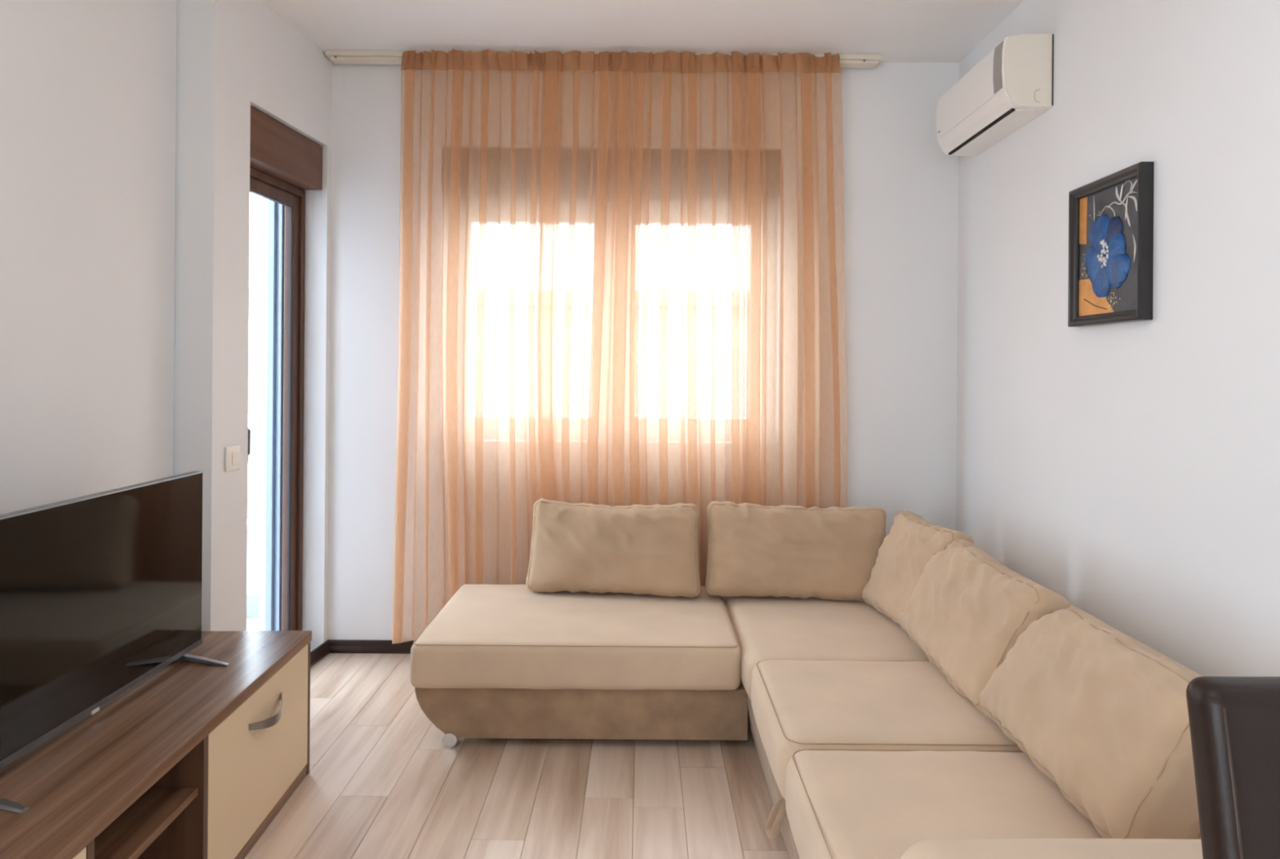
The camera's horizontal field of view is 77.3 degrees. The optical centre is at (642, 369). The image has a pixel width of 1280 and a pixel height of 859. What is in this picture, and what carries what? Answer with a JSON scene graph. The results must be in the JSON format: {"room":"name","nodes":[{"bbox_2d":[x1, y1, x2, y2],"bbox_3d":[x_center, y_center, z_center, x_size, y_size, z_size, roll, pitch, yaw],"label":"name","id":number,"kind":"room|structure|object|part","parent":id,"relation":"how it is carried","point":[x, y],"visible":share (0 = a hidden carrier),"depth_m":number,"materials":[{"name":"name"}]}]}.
{"room":"living room","nodes":[
{"label":"living room","id":0,"kind":"room"},
{"bbox_2d":[0,0,177,514],"bbox_3d":[-1.791,-0.021,-0.199,0.300,2.815,6.003,0,0,0],"label":"wall","id":1,"kind":"structure","parent":0,"point":[88,87],"depth_m":2.35,"materials":[{"name":"paint"}]},
{"bbox_2d":[173,0,332,651],"bbox_3d":[-1.590,-0.019,3.381,0.270,2.815,1.143,0,0,5],"label":"wall","id":2,"kind":"structure","parent":0,"point":[233,56],"depth_m":2.91,"materials":[{"name":"paint"}]},
{"bbox_2d":[225,444,239,471],"bbox_3d":[-1.491,0.322,2.914,0.013,0.090,0.084,0,0,5],"label":"light switch","id":3,"kind":"object","parent":2,"relation":"attached to","point":[232,452],"visible":1,"depth_m":2.90,"materials":[{"name":"plastic"}]},
{"bbox_2d":[247,106,322,630],"bbox_3d":[-1.617,0.128,3.344,0.284,2.280,0.626,0,0,5],"label":"door","id":4,"kind":"structure","parent":2,"relation":"in","point":[284,163],"depth_m":3.59,"materials":[{"name":"brown wood"}]},
{"bbox_3d":[-1.559,0.313,3.100,0.068,0.200,0.047,0,0,5],"label":"handle","id":5,"kind":"part","parent":4,"relation":"part of","materials":[{"name":"plastic"}]},
{"bbox_3d":[-1.718,0.127,3.651,0.030,2.280,0.032,0,0,5],"label":"trim","id":6,"kind":"part","parent":4,"relation":"part of","materials":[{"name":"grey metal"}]},
{"bbox_3d":[-1.594,0.229,3.331,0.043,2.011,0.539,0,0,5],"label":"sash","id":7,"kind":"part","parent":4,"relation":"part of","materials":[{"name":"glass"}]},
{"bbox_3d":[-1.593,0.229,3.331,0.065,2.079,0.605,0,0,5],"label":"frame","id":8,"kind":"part","parent":4,"relation":"part of","materials":[{"name":"brown metal"}]},
{"bbox_2d":[310,639,329,666],"bbox_3d":[-1.467,1.261,3.230,0.018,0.056,0.858,0,0,5],"label":"baseboard","id":9,"kind":"structure","parent":2,"relation":"attached to","point":[322,650],"depth_m":3.56,"materials":[{"name":"brown wood"}]},
{"bbox_2d":[246,617,259,630],"bbox_3d":[-2.970,1.348,2.925,2.480,0.100,2.850,0,0,0],"label":"floor","id":10,"kind":"structure","parent":0,"point":[252,624],"depth_m":4.11,"materials":[{"name":"tile"}]},
{"bbox_2d":[246,532,260,594],"bbox_3d":[-2.958,1.073,4.280,2.500,0.450,0.120,0,0,0],"label":"wall","id":11,"kind":"structure","parent":0,"point":[253,538],"depth_m":4.22,"materials":[{"name":"paint"}]},
{"bbox_2d":[246,594,259,617],"bbox_3d":[-2.959,1.238,4.212,2.500,0.120,0.014,0,0,0],"label":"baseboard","id":12,"kind":"structure","parent":11,"relation":"attached to","point":[252,600],"depth_m":4.21,"materials":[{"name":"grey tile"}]},
{"bbox_2d":[247,423,261,532],"bbox_3d":[-2.909,0.566,4.280,2.410,0.563,0.150,0,0,0],"label":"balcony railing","id":13,"kind":"object","parent":11,"relation":"on","point":[253,524],"visible":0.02,"depth_m":4.26,"materials":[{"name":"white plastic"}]},
{"bbox_3d":[-2.902,0.308,4.280,2.400,0.048,0.048,0,0,0],"label":"handrail","id":14,"kind":"part","parent":13,"relation":"part of","materials":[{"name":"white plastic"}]},
{"bbox_2d":[244,630,789,858],"bbox_3d":[-0.176,1.300,0.425,3.576,0.003,7.050,0,0,0],"label":"floor","id":15,"kind":"structure","parent":0,"point":[382,781],"depth_m":2.46,"materials":[{"name":"brown wood"}]},
{"bbox_2d":[0,630,311,858],"bbox_3d":[-1.281,1.063,1.703,0.570,0.455,1.720,0,0,-2],"label":"tv cabinet","id":16,"kind":"object","parent":15,"relation":"on","point":[193,760],"visible":0.92,"depth_m":1.90,"materials":[{"name":"brown wood"}]},
{"bbox_3d":[-1.016,1.064,1.171,0.018,0.382,0.590,0,0,-2],"label":"door","id":17,"kind":"part","parent":16,"relation":"part of","materials":[{"name":"beige paint"}]},
{"bbox_2d":[0,471,230,813],"bbox_3d":[-1.309,0.569,1.925,0.280,0.533,0.926,0,0,0],"label":"television","id":18,"kind":"object","parent":16,"relation":"on","point":[100,592],"visible":1,"depth_m":1.90,"materials":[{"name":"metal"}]},
{"bbox_3d":[-1.311,0.826,1.541,0.281,0.018,0.051,0,0,3],"label":"leg","id":19,"kind":"part","parent":18,"relation":"part of","materials":[{"name":"metal"}]},
{"bbox_3d":[-1.311,0.826,2.285,0.281,0.018,0.051,0,0,3],"label":"leg","id":20,"kind":"part","parent":18,"relation":"part of","materials":[{"name":"metal"}]},
{"bbox_2d":[94,786,198,858],"bbox_3d":[-1.298,0.994,1.680,0.514,0.019,0.402,0,0,-2],"label":"shelf","id":21,"kind":"object","parent":16,"relation":"attached to","point":[140,824],"depth_m":1.75,"materials":[{"name":"brown wood"}]},
{"bbox_3d":[-1.062,1.063,2.233,0.018,0.382,0.635,0,0,-2],"label":"door","id":22,"kind":"part","parent":16,"relation":"part of","materials":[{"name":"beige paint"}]},
{"bbox_3d":[-1.035,0.963,2.234,0.034,0.042,0.210,0,0,-2],"label":"handle","id":23,"kind":"part","parent":16,"relation":"part of","materials":[{"name":"metal"}]},
{"bbox_3d":[-1.335,1.079,2.551,0.535,0.422,0.020,0,0,-2],"label":"panel","id":24,"kind":"part","parent":16,"relation":"part of","materials":[{"name":"brown wood"}]},
{"bbox_2d":[409,583,1202,858],"bbox_3d":[0.308,1.015,2.261,2.220,0.573,2.483,0,0,0],"label":"sofa","id":25,"kind":"object","parent":15,"relation":"on","point":[866,748],"visible":0.57,"depth_m":2.62,"materials":[{"name":"beige fabric"}]},
{"bbox_2d":[409,583,741,689],"bbox_3d":[-0.227,1.008,3.102,1.148,0.167,0.800,0,0,0],"label":"seat cushion","id":26,"kind":"object","parent":25,"relation":"on","point":[486,636],"depth_m":2.74,"materials":[{"name":"beige fabric"}]},
{"bbox_2d":[525,497,701,597],"bbox_3d":[-0.117,0.740,3.339,0.723,0.388,0.229,0,0,5],"label":"cushion","id":27,"kind":"object","parent":25,"relation":"on","point":[652,549],"visible":1,"depth_m":3.26,"materials":[{"name":"beige fabric"}]},
{"bbox_2d":[705,501,886,602],"bbox_3d":[0.632,0.748,3.302,0.741,0.400,0.229,0,0,4],"label":"cushion","id":28,"kind":"object","parent":25,"relation":"on","point":[754,549],"visible":0.88,"depth_m":3.22,"materials":[{"name":"beige fabric"}]},
{"bbox_2d":[722,595,928,699],"bbox_3d":[0.777,1.016,3.031,0.882,0.166,0.941,0,0,0],"label":"seat cushion","id":29,"kind":"object","parent":25,"relation":"on","point":[767,627],"depth_m":2.85,"materials":[{"name":"beige fabric"}]},
{"bbox_2d":[751,659,1025,799],"bbox_3d":[0.776,1.002,2.257,0.881,0.188,0.608,0,0,0],"label":"seat cushion","id":30,"kind":"object","parent":25,"relation":"on","point":[797,704],"depth_m":2.15,"materials":[{"name":"beige fabric"}]},
{"bbox_2d":[862,509,973,624],"bbox_3d":[1.020,0.752,2.976,0.271,0.399,0.459,0,0,-9],"label":"cushion","id":31,"kind":"object","parent":25,"relation":"on","point":[912,541],"visible":0.6,"depth_m":2.93,"materials":[{"name":"beige fabric"}]},
{"bbox_2d":[898,538,1070,715],"bbox_3d":[0.999,0.748,2.417,0.280,0.388,0.659,0,0,-1],"label":"cushion","id":32,"kind":"object","parent":25,"relation":"on","point":[966,609],"visible":0.82,"depth_m":2.27,"materials":[{"name":"beige fabric"}]},
{"bbox_2d":[785,749,1200,858],"bbox_3d":[0.776,1.002,1.634,0.882,0.189,0.662,0,0,0],"label":"seat cushion","id":33,"kind":"object","parent":25,"relation":"on","point":[840,803],"depth_m":1.70,"materials":[{"name":"beige fabric"}]},
{"bbox_3d":[0.895,1.005,1.165,1.016,0.544,0.289,0,0,0],"label":"armrest","id":34,"kind":"part","parent":25,"relation":"part of","materials":[{"name":"beige fabric"}]},
{"bbox_2d":[979,607,1200,839],"bbox_3d":[1.010,0.759,1.772,0.302,0.361,0.645,0,0,2],"label":"cushion","id":35,"kind":"object","parent":25,"relation":"on","point":[1104,716],"visible":0.86,"depth_m":1.61,"materials":[{"name":"beige fabric"}]},
{"bbox_3d":[1.313,0.924,2.401,0.211,0.358,2.195,0,0,0],"label":"backrest","id":36,"kind":"part","parent":25,"relation":"part of","materials":[{"name":"beige fabric"}]},
{"bbox_2d":[1186,675,1279,858],"bbox_3d":[0.882,0.844,0.734,0.468,0.952,0.488,0,0,0],"label":"dining chair","id":37,"kind":"object","parent":15,"relation":"on","point":[1234,721],"visible":1,"depth_m":0.91,"materials":[{"name":"brown leather"}]},
{"bbox_2d":[262,0,1023,62],"bbox_3d":[-0.154,-1.491,0.365,3.570,0.150,7.130,0,0,0],"label":"ceiling","id":38,"kind":"structure","parent":0,"point":[905,31],"depth_m":3.28,"materials":[{"name":"paint"}]},
{"bbox_2d":[324,50,882,68],"bbox_3d":[-0.172,-1.396,3.600,2.485,0.040,0.070,0,0,0],"label":"rail","id":39,"kind":"object","parent":38,"relation":"attached to","point":[337,57],"visible":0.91,"depth_m":3.57,"materials":[{"name":"plastic"}]},
{"bbox_2d":[391,48,634,643],"bbox_3d":[-0.565,-0.100,3.525,1.065,2.610,0.074,0,0,0],"label":"sheer curtain","id":40,"kind":"object","parent":39,"relation":"hanging from","point":[516,186],"visible":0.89,"depth_m":3.53,"materials":[{"name":"orange fabric"}]},
{"bbox_2d":[629,51,847,585],"bbox_3d":[0.433,-0.094,3.527,0.986,2.612,0.066,0,0,0],"label":"sheer curtain","id":41,"kind":"object","parent":39,"relation":"hanging from","point":[738,377],"visible":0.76,"depth_m":3.53,"materials":[{"name":"orange fabric"}]},
{"bbox_2d":[328,62,959,639],"bbox_3d":[0.000,-0.007,3.795,2.880,2.815,0.270,0,0,0],"label":"wall","id":42,"kind":"structure","parent":0,"point":[900,187],"depth_m":3.66,"materials":[{"name":"paint"}]},
{"bbox_2d":[328,639,416,653],"bbox_3d":[-0.004,1.272,3.651,2.870,0.056,0.018,0,0,0],"label":"baseboard","id":43,"kind":"structure","parent":42,"relation":"attached to","point":[336,646],"depth_m":3.65,"materials":[{"name":"brown wood"}]},
{"bbox_2d":[955,0,1279,675],"bbox_3d":[1.530,0.004,0.365,0.180,2.815,7.130,0,0,0],"label":"wall","id":44,"kind":"structure","parent":0,"point":[1130,472],"depth_m":2.28,"materials":[{"name":"paint"}]},
{"bbox_2d":[936,33,1053,155],"bbox_3d":[1.359,-1.055,3.143,0.176,0.266,0.653,0,0,0],"label":"air conditioner","id":45,"kind":"object","parent":44,"relation":"attached to","point":[1011,86],"visible":1,"depth_m":2.93,"materials":[{"name":"plastic"}]},
{"bbox_3d":[1.282,-1.085,3.145,0.018,0.182,0.642,0,0,0],"label":"panel","id":46,"kind":"part","parent":45,"relation":"part of","materials":[{"name":"plastic"}]},
{"bbox_3d":[1.276,-1.083,2.869,0.007,0.168,0.068,0,0,0],"label":"grey panel","id":47,"kind":"part","parent":45,"relation":"part of","materials":[{"name":"grey plastic"}]},
{"bbox_3d":[1.446,-1.056,2.818,0.004,0.250,0.002,0,0,0],"label":"wall plate","id":48,"kind":"part","parent":45,"relation":"part of","materials":[{"name":"plastic"}]},
{"bbox_2d":[1067,161,1154,327],"bbox_3d":[1.422,-0.364,2.449,0.040,0.446,0.381,0,0,0],"label":"framed picture","id":49,"kind":"object","parent":44,"relation":"attached to","point":[1111,216],"visible":1,"depth_m":2.41,"materials":[{"name":"paint"}]},
{"label":"outside","id":50,"kind":"structure","parent":0,"visible":0},
{"bbox_3d":[-10.034,4.525,31.000,100.000,0.200,78.000,0,0,0],"label":"ground","id":51,"kind":"structure","parent":50,"visible":0},
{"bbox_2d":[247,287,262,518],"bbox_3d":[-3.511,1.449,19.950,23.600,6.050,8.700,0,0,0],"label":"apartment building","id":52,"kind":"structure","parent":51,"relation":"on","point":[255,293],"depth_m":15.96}
]}

